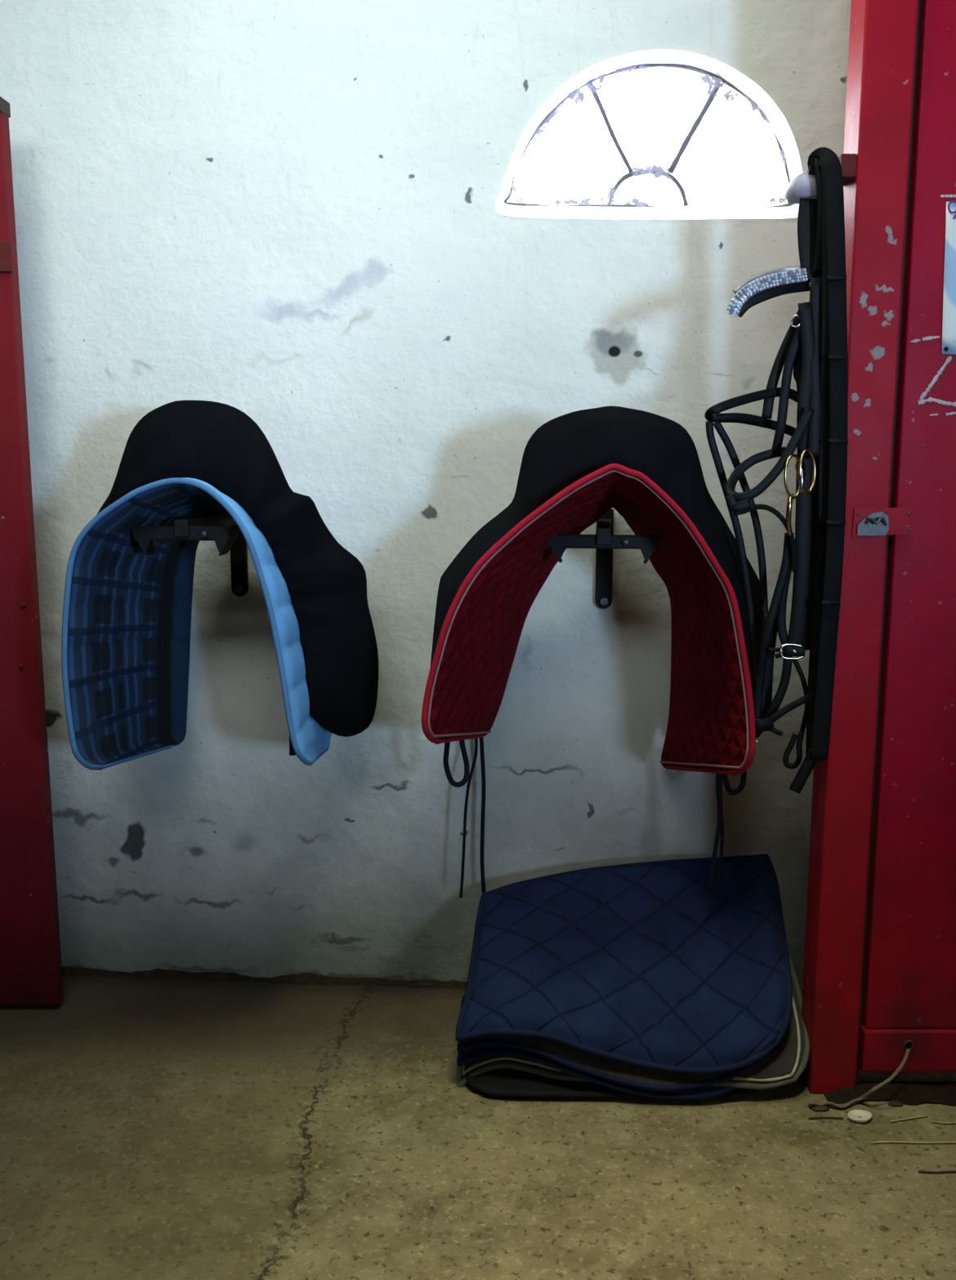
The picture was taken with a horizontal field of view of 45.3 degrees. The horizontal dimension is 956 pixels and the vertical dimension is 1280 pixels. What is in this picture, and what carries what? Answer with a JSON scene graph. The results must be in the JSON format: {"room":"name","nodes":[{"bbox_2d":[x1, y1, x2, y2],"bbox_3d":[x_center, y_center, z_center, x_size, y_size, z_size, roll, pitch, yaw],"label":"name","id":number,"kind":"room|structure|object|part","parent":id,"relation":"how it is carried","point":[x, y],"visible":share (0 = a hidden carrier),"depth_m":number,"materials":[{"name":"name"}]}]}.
{"room":"farm building","nodes":[
{"label":"farm building","id":0,"kind":"room"},
{"bbox_2d":[0,0,851,990],"bbox_3d":[0.355,-0.551,2.438,5.313,2.800,0.140,1,9,4],"label":"wall","id":1,"kind":"structure","parent":0,"point":[282,213],"depth_m":2.41,"materials":[{"name":"paint"}]},
{"bbox_2d":[0,96,63,1005],"bbox_3d":[-1.256,-0.124,2.357,0.688,1.860,0.048,0,9,0],"label":"door","id":2,"kind":"structure","parent":1,"relation":"in","point":[31,967],"depth_m":2.38,"materials":[{"name":"red paint"}]},
{"bbox_2d":[129,512,248,596],"bbox_3d":[-0.537,-0.157,2.288,0.198,0.190,0.414,0,9,0],"label":"rack","id":3,"kind":"object","parent":1,"relation":"attached to","point":[220,528],"visible":0.86,"depth_m":2.09,"materials":[{"name":"black metal"}]},
{"bbox_2d":[61,477,331,769],"bbox_3d":[-0.524,-0.025,2.234,0.432,0.587,0.427,0,9,0],"label":"pad","id":4,"kind":"object","parent":3,"relation":"on","point":[127,611],"visible":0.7,"depth_m":2.14,"materials":[{"name":"blue fabric"}]},
{"bbox_2d":[96,399,379,756],"bbox_3d":[-0.500,-0.129,2.255,0.612,0.662,0.422,0,9,0],"label":"saddle","id":5,"kind":"object","parent":4,"relation":"on","point":[218,445],"visible":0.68,"depth_m":2.12,"materials":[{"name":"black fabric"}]},
{"bbox_3d":[-0.529,-0.234,2.270,0.026,0.032,0.398,0,9,3],"label":"arm","id":6,"kind":"part","parent":3,"relation":"part of","materials":[{"name":"black paint"}]},
{"bbox_2d":[547,508,662,608],"bbox_3d":[0.237,-0.148,2.280,0.232,0.212,0.322,0,9,0],"label":"rack","id":7,"kind":"object","parent":1,"relation":"attached to","point":[604,541],"visible":0.9,"depth_m":2.13,"materials":[{"name":"black metal"}]},
{"bbox_2d":[421,463,756,775],"bbox_3d":[0.194,-0.016,2.180,0.586,0.637,0.418,0,9,0],"label":"pad","id":8,"kind":"object","parent":7,"relation":"on","point":[711,727],"visible":0.97,"depth_m":2.10,"materials":[{"name":"red fabric"}]},
{"bbox_2d":[430,406,760,897],"bbox_3d":[0.231,0.077,2.242,0.658,1.039,0.410,0,9,0],"label":"saddle","id":9,"kind":"object","parent":8,"relation":"on","point":[570,447],"visible":0.54,"depth_m":2.01,"materials":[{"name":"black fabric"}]},
{"bbox_3d":[-0.020,0.363,2.451,0.040,0.397,0.004,0,9,0],"label":"tie cord","id":10,"kind":"part","parent":9,"relation":"part of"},
{"bbox_3d":[0.009,0.364,2.491,0.016,0.392,0.004,0,9,0],"label":"tie cord","id":11,"kind":"part","parent":9,"relation":"part of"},
{"bbox_3d":[0.465,0.364,2.238,0.024,0.267,0.004,0,9,0],"label":"tie cord","id":12,"kind":"part","parent":9,"relation":"part of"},
{"bbox_3d":[0.477,0.362,2.248,0.015,0.259,0.004,0,9,0],"label":"tie cord","id":13,"kind":"part","parent":9,"relation":"part of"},
{"bbox_3d":[0.250,-0.216,2.266,0.026,0.032,0.306,1,9,7],"label":"arm","id":14,"kind":"part","parent":7,"relation":"part of","materials":[{"name":"black paint"}]},
{"bbox_2d":[495,49,803,218],"bbox_3d":[0.354,-1.015,2.326,0.633,0.320,0.081,1,9,4],"label":"window","id":15,"kind":"structure","parent":1,"relation":"in","point":[718,74],"depth_m":2.32,"materials":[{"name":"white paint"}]},
{"bbox_2d":[0,975,955,1279],"bbox_3d":[0.350,1.133,0.505,5.300,0.001,4.631,0,9,0],"label":"floor","id":16,"kind":"structure","parent":0,"point":[151,1129],"depth_m":1.96,"materials":[{"name":"concrete"}]},
{"bbox_2d":[415,981,433,986],"bbox_3d":[-0.120,0.784,2.609,0.046,0.008,0.019,0,9,0],"label":"crumb","id":17,"kind":"object","parent":16,"relation":"on","point":[420,983],"visible":1,"depth_m":2.60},
{"bbox_2d":[62,966,802,993],"bbox_3d":[-0.200,0.778,2.609,2.207,0.020,0.034,1,9,4],"label":"baseboard","id":18,"kind":"structure","parent":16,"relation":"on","point":[305,978],"depth_m":2.64,"materials":[{"name":"concrete"}]},
{"bbox_2d":[465,1070,758,1099],"bbox_3d":[0.261,0.819,2.338,0.577,0.033,0.422,0,9,0],"label":"pad","id":19,"kind":"object","parent":16,"relation":"on","point":[506,1084],"visible":0.22,"depth_m":2.16,"materials":[{"name":"black fabric"}]},
{"bbox_2d":[460,993,523,1071],"bbox_3d":[0.260,0.795,2.362,0.596,0.031,0.355,0,9,0],"label":"pad","id":20,"kind":"object","parent":19,"relation":"on","point":[499,1069],"visible":0.02,"depth_m":2.19,"materials":[{"name":"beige fabric"}]},
{"bbox_2d":[456,953,810,1089],"bbox_3d":[0.302,0.729,2.303,0.687,0.232,0.382,0,9,0],"label":"pad","id":21,"kind":"object","parent":20,"relation":"on","point":[784,1067],"visible":0.18,"depth_m":2.16,"materials":[{"name":"grey fabric"}]},
{"bbox_2d":[456,1036,783,1100],"bbox_3d":[0.296,0.703,2.296,0.672,0.246,0.395,0,9,0],"label":"pad","id":22,"kind":"object","parent":21,"relation":"on","point":[466,1057],"visible":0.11,"depth_m":2.13,"materials":[{"name":"blue fabric"}]},
{"bbox_2d":[456,1034,764,1091],"bbox_3d":[0.293,0.671,2.292,0.666,0.266,0.404,0,9,0],"label":"pad","id":23,"kind":"object","parent":22,"relation":"on","point":[603,1067],"visible":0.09,"depth_m":2.13,"materials":[{"name":"grey fabric"}]},
{"bbox_2d":[455,854,792,1074],"bbox_3d":[0.295,0.630,2.293,0.677,0.276,0.432,0,9,0],"label":"pad","id":24,"kind":"object","parent":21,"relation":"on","point":[638,964],"visible":0.98,"depth_m":2.24,"materials":[{"name":"blue fabric"}]},
{"bbox_2d":[811,1105,829,1111],"bbox_3d":[0.632,0.866,2.117,0.033,0.007,0.016,0,9,0],"label":"pebble","id":25,"kind":"object","parent":16,"relation":"on","point":[823,1108],"visible":1,"depth_m":2.11,"materials":[{"name":"grey stone"}]},
{"bbox_2d":[809,1116,843,1118],"bbox_3d":[0.635,0.871,2.087,0.063,0.003,0.006,0,9,0],"label":"twig","id":26,"kind":"object","parent":16,"relation":"on","point":[815,1117],"visible":1,"depth_m":2.09,"materials":[{"name":"brown wood"}]},
{"bbox_2d":[808,1048,910,1108],"bbox_3d":[0.715,0.821,2.120,0.206,0.095,0.042,-2,10,-12],"label":"twine","id":27,"kind":"object","parent":16,"relation":"on","point":[901,1067],"visible":1,"depth_m":2.12,"materials":[{"name":"beige fabric"}]},
{"bbox_2d":[847,1109,872,1123],"bbox_3d":[0.696,0.868,2.085,0.046,0.008,0.034,0,9,0],"label":"cap","id":28,"kind":"object","parent":16,"relation":"on","point":[857,1116],"visible":1,"depth_m":2.09,"materials":[{"name":"white plastic"}]},
{"bbox_2d":[801,0,918,1093],"bbox_3d":[0.673,-0.355,2.012,0.086,2.450,0.085,0,9,0],"label":"trim","id":29,"kind":"structure","parent":16,"relation":"on","point":[883,34],"depth_m":2.00,"materials":[{"name":"red paint"}]},
{"bbox_2d":[785,153,857,203],"bbox_3d":[0.577,-0.781,1.938,0.106,0.065,0.072,0,9,0],"label":"hook","id":30,"kind":"object","parent":29,"relation":"attached to","point":[803,185],"visible":0.55,"depth_m":1.91,"materials":[{"name":"white metal"}]},
{"bbox_2d":[704,147,848,793],"bbox_3d":[0.511,-0.270,2.002,0.244,1.105,0.107,0,9,0],"label":"bridle","id":31,"kind":"object","parent":30,"relation":"hanging from","point":[819,364],"visible":0.98,"depth_m":1.98,"materials":[{"name":"black leather"}]},
{"bbox_2d":[851,0,955,1083],"bbox_3d":[1.201,-0.338,2.001,1.098,2.420,0.102,0,9,0],"label":"door","id":32,"kind":"structure","parent":29,"relation":"attached to","point":[908,997],"depth_m":2.05,"materials":[{"name":"red paint"}]},
{"bbox_3d":[0.686,-0.202,1.987,0.055,0.041,0.005,0,9,0],"label":"worn plate","id":33,"kind":"part","parent":32,"relation":"part of","materials":[{"name":"grey metal"}]},
{"bbox_3d":[1.240,0.775,2.183,1.021,0.084,0.042,0,9,0],"label":"rail","id":34,"kind":"part","parent":32,"relation":"part of","materials":[{"name":"red paint"}]},
{"bbox_2d":[941,200,955,354],"bbox_3d":[0.846,-0.612,1.938,0.120,0.256,0.004,0,9,0],"label":"paper notice","id":35,"kind":"object","parent":32,"relation":"attached to","point":[949,325],"visible":1,"depth_m":1.94,"materials":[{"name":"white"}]},
{"bbox_2d":[823,1080,955,1105],"bbox_3d":[1.030,0.852,2.157,0.750,0.021,0.098,0,9,0],"label":"dirt","id":36,"kind":"object","parent":16,"relation":"on","point":[906,1092],"visible":0.89,"depth_m":2.16,"materials":[{"name":"brown soil"}]},
{"bbox_2d":[888,1100,903,1105],"bbox_3d":[0.778,0.864,2.132,0.028,0.007,0.014,0,9,0],"label":"pebble","id":37,"kind":"object","parent":16,"relation":"on","point":[892,1103],"visible":1,"depth_m":2.13,"materials":[{"name":"grey stone"}]},
{"bbox_2d":[890,1114,928,1122],"bbox_3d":[0.785,0.872,2.084,0.076,0.003,0.003,-2,10,-14],"label":"straw","id":38,"kind":"object","parent":16,"relation":"on","point":[924,1116],"visible":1,"depth_m":2.08,"materials":[{"name":"beige plant"}]},
{"bbox_2d":[871,1141,955,1143],"bbox_3d":[0.788,0.883,2.013,0.194,0.003,0.005,0,9,0],"label":"straw","id":39,"kind":"object","parent":16,"relation":"on","point":[877,1142],"visible":1,"depth_m":2.01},
{"bbox_2d":[918,1170,955,1172],"bbox_3d":[0.795,0.897,1.930,0.104,0.003,0.005,0,9,0],"label":"twig","id":40,"kind":"object","parent":16,"relation":"on","point":[923,1171],"visible":1,"depth_m":1.93,"materials":[{"name":"brown wood"}]},
{"bbox_2d":[931,1120,955,1123],"bbox_3d":[0.860,0.873,2.074,0.076,0.003,0.009,0,9,-2],"label":"straw","id":41,"kind":"object","parent":16,"relation":"on","point":[934,1121],"visible":1,"depth_m":2.07,"materials":[{"name":"beige plant"}]}
]}

